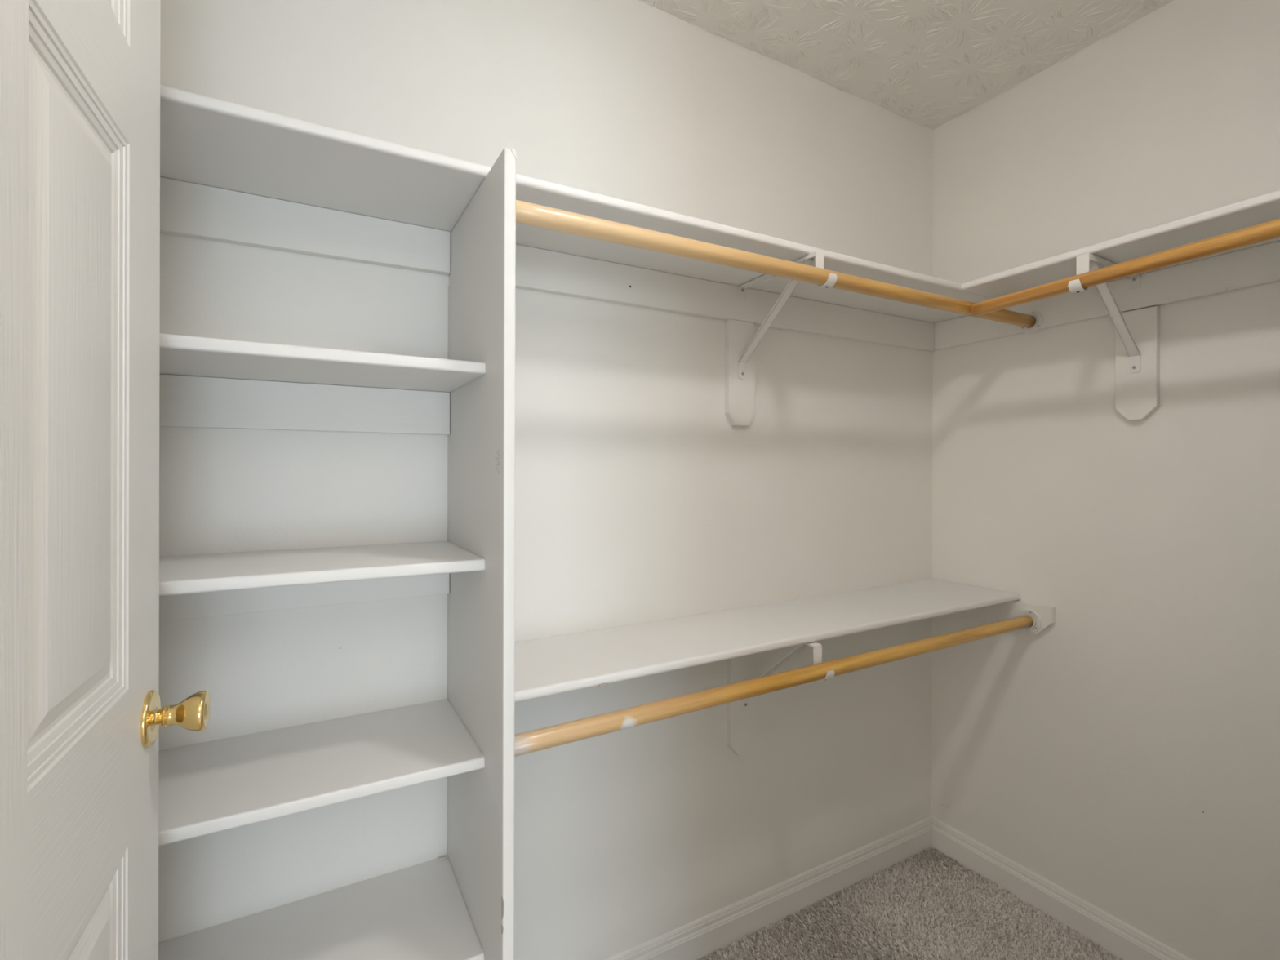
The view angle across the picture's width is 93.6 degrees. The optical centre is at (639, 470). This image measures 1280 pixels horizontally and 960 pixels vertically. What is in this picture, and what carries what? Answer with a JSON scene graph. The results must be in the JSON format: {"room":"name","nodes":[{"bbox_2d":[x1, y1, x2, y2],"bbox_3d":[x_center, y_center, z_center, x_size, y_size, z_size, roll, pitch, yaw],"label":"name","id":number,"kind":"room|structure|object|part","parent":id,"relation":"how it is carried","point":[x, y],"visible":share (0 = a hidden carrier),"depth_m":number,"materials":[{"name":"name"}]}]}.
{"room":"walk-in closet","nodes":[
{"label":"walk-in closet","id":0,"kind":"room"},
{"bbox_2d":[158,0,933,959],"bbox_3d":[-0.070,0.062,1.514,2.600,2.460,0.101,0,0,-29],"label":"wall","id":1,"kind":"structure","parent":0,"point":[638,500],"depth_m":1.43,"materials":[{"name":"paint"}]},
{"bbox_2d":[159,373,449,435],"bbox_3d":[-0.743,-0.119,1.067,0.787,0.088,0.020,0,0,-29],"label":"cleat","id":2,"kind":"object","parent":1,"relation":"attached to","point":[184,401],"visible":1,"depth_m":1.11,"materials":[{"name":"wood"}]},
{"bbox_2d":[159,333,485,392],"bbox_3d":[-0.675,-0.173,0.948,0.786,0.020,0.294,0,0,-29],"label":"shelf","id":3,"kind":"object","parent":2,"relation":"on","point":[180,355],"visible":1,"depth_m":0.95,"materials":[{"name":"wood"}]},
{"bbox_2d":[159,573,449,621],"bbox_3d":[-0.744,0.212,1.067,0.787,0.088,0.020,0,0,-29],"label":"cleat","id":4,"kind":"object","parent":1,"relation":"attached to","point":[190,606],"visible":0.36,"depth_m":1.12,"materials":[{"name":"wood"}]},
{"bbox_2d":[159,541,484,595],"bbox_3d":[-0.676,0.158,0.948,0.786,0.020,0.294,0,0,-29],"label":"shelf","id":5,"kind":"object","parent":4,"relation":"on","point":[225,571],"visible":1,"depth_m":0.96,"materials":[{"name":"wood"}]},
{"bbox_2d":[160,177,450,275],"bbox_3d":[-0.742,-0.451,1.067,0.787,0.093,0.020,0,0,-29],"label":"cleat","id":6,"kind":"object","parent":1,"relation":"attached to","point":[187,209],"visible":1,"depth_m":1.12,"materials":[{"name":"wood"}]},
{"bbox_2d":[158,855,484,959],"bbox_3d":[-0.677,0.822,0.948,0.786,0.020,0.294,0,0,-29],"label":"shelf","id":7,"kind":"object","parent":1,"relation":"attached to","point":[418,912],"visible":1,"depth_m":1.06,"materials":[{"name":"wood"}]},
{"bbox_2d":[438,856,445,860],"bbox_3d":[-0.413,0.811,1.256,0.016,0.006,0.007,0,0,-10],"label":"crumb","id":8,"kind":"object","parent":7,"relation":"on","point":[443,857],"visible":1,"depth_m":1.25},
{"bbox_2d":[158,698,484,846],"bbox_3d":[-0.676,0.491,0.948,0.786,0.020,0.294,0,0,-29],"label":"shelf","id":9,"kind":"object","parent":1,"relation":"attached to","point":[211,787],"visible":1,"depth_m":0.98,"materials":[{"name":"wood"}]},
{"bbox_2d":[160,84,992,323],"bbox_3d":[0.027,-0.507,1.343,2.399,0.024,0.292,0,0,-29],"label":"shelf","id":10,"kind":"object","parent":1,"relation":"attached to","point":[205,140],"visible":0.44,"depth_m":1.07,"materials":[{"name":"wood"}]},
{"bbox_2d":[515,244,933,351],"bbox_3d":[0.304,-0.452,1.654,1.571,0.093,0.020,0,0,-29],"label":"cleat","id":11,"kind":"object","parent":1,"relation":"attached to","point":[537,269],"visible":0.9,"depth_m":1.56,"materials":[{"name":"wood"}]},
{"bbox_2d":[724,319,755,426],"bbox_3d":[0.272,-0.263,1.637,0.087,0.284,0.020,0,0,-29],"label":"board","id":12,"kind":"object","parent":1,"relation":"attached to","point":[739,393],"visible":1,"depth_m":1.62,"materials":[{"name":"wood"}]},
{"bbox_2d":[737,251,836,378],"bbox_3d":[0.352,-0.371,1.480,0.027,0.248,0.333,0,0,-27],"label":"shelf bracket","id":13,"kind":"object","parent":12,"relation":"attached to","point":[818,257],"visible":0.81,"depth_m":1.52,"materials":[{"name":"metal"}]},
{"bbox_2d":[515,200,1035,328],"bbox_3d":[0.457,-0.432,1.373,1.562,0.037,0.035,0,0,-29],"label":"closet rod","id":14,"kind":"object","parent":13,"relation":"on","point":[526,213],"visible":0.89,"depth_m":1.20,"materials":[{"name":"brown wood"}]},
{"bbox_3d":[0.343,-0.491,1.497,0.026,0.009,0.290,0,0,-27],"label":"arm","id":15,"kind":"part","parent":13,"relation":"part of","materials":[{"name":"metal"}]},
{"bbox_2d":[726,653,757,755],"bbox_3d":[0.280,0.633,1.642,0.091,0.279,0.020,0,0,-29],"label":"board","id":16,"kind":"object","parent":1,"relation":"attached to","point":[741,725],"visible":0.66,"depth_m":1.63,"materials":[{"name":"wood"}]},
{"bbox_2d":[741,641,835,710],"bbox_3d":[0.354,0.525,1.486,0.028,0.251,0.329,0,0,-25],"label":"shelf bracket","id":17,"kind":"object","parent":16,"relation":"attached to","point":[817,647],"visible":0.53,"depth_m":1.42,"materials":[{"name":"metal"}]},
{"bbox_2d":[514,615,1033,756],"bbox_3d":[0.453,0.451,1.377,1.562,0.036,0.034,-1,0,-29],"label":"closet rod","id":18,"kind":"object","parent":17,"relation":"on","point":[531,741],"visible":0.94,"depth_m":1.22,"materials":[{"name":"brown wood"}]},
{"bbox_3d":[0.346,0.401,1.503,0.025,0.004,0.287,0,0,-25],"label":"arm","id":19,"kind":"part","parent":17,"relation":"part of","materials":[{"name":"metal"}]},
{"bbox_2d":[514,578,1021,702],"bbox_3d":[0.377,0.387,1.540,1.592,0.037,0.292,0,0,-29],"label":"shelf","id":20,"kind":"object","parent":1,"relation":"attached to","point":[556,664],"visible":0.82,"depth_m":1.40,"materials":[{"name":"wood"}]},
{"bbox_2d":[605,816,933,959],"bbox_3d":[0.307,1.233,1.663,1.592,0.103,0.014,0,0,-29],"label":"baseboard","id":21,"kind":"structure","parent":1,"relation":"attached to","point":[695,940],"depth_m":1.71,"materials":[{"name":"wood"}]},
{"bbox_2d":[639,0,1173,129],"bbox_3d":[0.727,-1.190,-1.022,4.900,0.053,5.300,0,0,-29],"label":"ceiling","id":22,"kind":"structure","parent":0,"point":[927,63],"depth_m":1.62,"materials":[{"name":"paint"}]},
{"bbox_2d":[702,848,1115,959],"bbox_3d":[0.721,1.292,-1.022,4.900,0.023,5.300,0,0,-29],"label":"floor","id":23,"kind":"structure","parent":0,"point":[764,940],"depth_m":1.67,"materials":[{"name":"grey carpet"}]},
{"bbox_2d":[446,147,516,959],"bbox_3d":[-0.300,0.394,1.099,0.021,1.778,0.400,0,0,-29],"label":"divider panel","id":24,"kind":"object","parent":23,"relation":"on","point":[482,287],"visible":0.99,"depth_m":1.02,"materials":[{"name":"wood"}]},
{"bbox_2d":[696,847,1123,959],"bbox_3d":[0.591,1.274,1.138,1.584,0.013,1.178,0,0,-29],"label":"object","id":25,"kind":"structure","parent":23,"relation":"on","point":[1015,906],"depth_m":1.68,"materials":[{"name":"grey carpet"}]},
{"bbox_2d":[931,0,1279,959],"bbox_3d":[1.366,0.065,1.509,0.101,2.460,1.315,0,0,-29],"label":"wall","id":26,"kind":"structure","parent":0,"point":[1123,753],"depth_m":1.57,"materials":[{"name":"paint"}]},
{"bbox_2d":[948,600,1055,634],"bbox_3d":[1.086,0.435,1.884,0.020,0.086,0.386,0,0,-29],"label":"cleat","id":27,"kind":"object","parent":26,"relation":"attached to","point":[1002,611],"visible":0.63,"depth_m":1.81,"materials":[{"name":"wood"}]},
{"bbox_2d":[1017,608,1041,632],"bbox_3d":[1.137,0.441,1.761,0.013,0.066,0.066,0,0,-29],"label":"socket","id":28,"kind":"object","parent":27,"relation":"attached to","point":[1037,624],"visible":0.7,"depth_m":1.75,"materials":[{"name":"plastic"}]},
{"bbox_2d":[931,816,1192,959],"bbox_3d":[1.286,1.236,1.532,0.014,0.103,1.200,0,0,-29],"label":"baseboard","id":29,"kind":"structure","parent":26,"relation":"attached to","point":[1117,937],"depth_m":1.72,"materials":[{"name":"wood"}]},
{"bbox_2d":[933,240,1279,351],"bbox_3d":[1.287,-0.456,1.530,0.020,0.100,1.198,0,0,-29],"label":"cleat","id":30,"kind":"object","parent":26,"relation":"attached to","point":[1259,265],"visible":0.86,"depth_m":1.52,"materials":[{"name":"wood"}]},
{"bbox_2d":[1020,311,1043,333],"bbox_3d":[1.142,-0.434,1.757,0.013,0.064,0.064,0,0,-29],"label":"socket","id":31,"kind":"object","parent":30,"relation":"attached to","point":[1038,316],"visible":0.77,"depth_m":1.75,"materials":[{"name":"plastic"}]},
{"bbox_2d":[961,190,1279,297],"bbox_3d":[1.237,-0.511,1.335,0.297,0.030,0.906,0,0,-29],"label":"shelf","id":32,"kind":"object","parent":30,"relation":"on","point":[1264,208],"visible":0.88,"depth_m":1.34,"materials":[{"name":"wood"}]},
{"bbox_2d":[1115,306,1159,420],"bbox_3d":[1.278,-0.270,1.546,0.020,0.282,0.088,0,0,-29],"label":"board","id":33,"kind":"object","parent":26,"relation":"attached to","point":[1137,395],"visible":0.91,"depth_m":1.53,"materials":[{"name":"wood"}]},
{"bbox_2d":[1067,253,1141,373],"bbox_3d":[1.129,-0.374,1.455,0.332,0.248,0.027,0,0,-32],"label":"shelf bracket","id":34,"kind":"object","parent":33,"relation":"attached to","point":[1087,262],"visible":0.87,"depth_m":1.47,"materials":[{"name":"metal"}]},
{"bbox_3d":[1.146,-0.490,1.464,0.290,0.016,0.026,0,0,-32],"label":"arm","id":35,"kind":"part","parent":34,"relation":"part of","materials":[{"name":"metal"}]},
{"bbox_2d":[970,217,1279,316],"bbox_3d":[1.090,-0.436,1.226,0.034,0.034,0.839,0,-2,-29],"label":"closet rod","id":36,"kind":"object","parent":34,"relation":"on","point":[1269,230],"visible":0.98,"depth_m":1.26,"materials":[{"name":"orange wood"}]},
{"bbox_3d":[0.570,0.063,0.374,2.400,2.460,0.115,0,0,-29],"label":"wall","id":37,"kind":"structure","parent":0,"visible":0},
{"bbox_2d":[0,0,210,959],"bbox_3d":[-0.394,0.250,0.374,0.090,2.027,0.787,0,0,-26],"label":"door","id":38,"kind":"structure","parent":37,"relation":"in","point":[82,715],"depth_m":0.51,"materials":[{"name":"wood"}]},
{"bbox_3d":[-0.531,0.282,0.698,0.048,0.046,0.046,0,0,-26],"label":"knob","id":39,"kind":"part","parent":38,"relation":"part of","materials":[{"name":"gold metal"}]}
]}

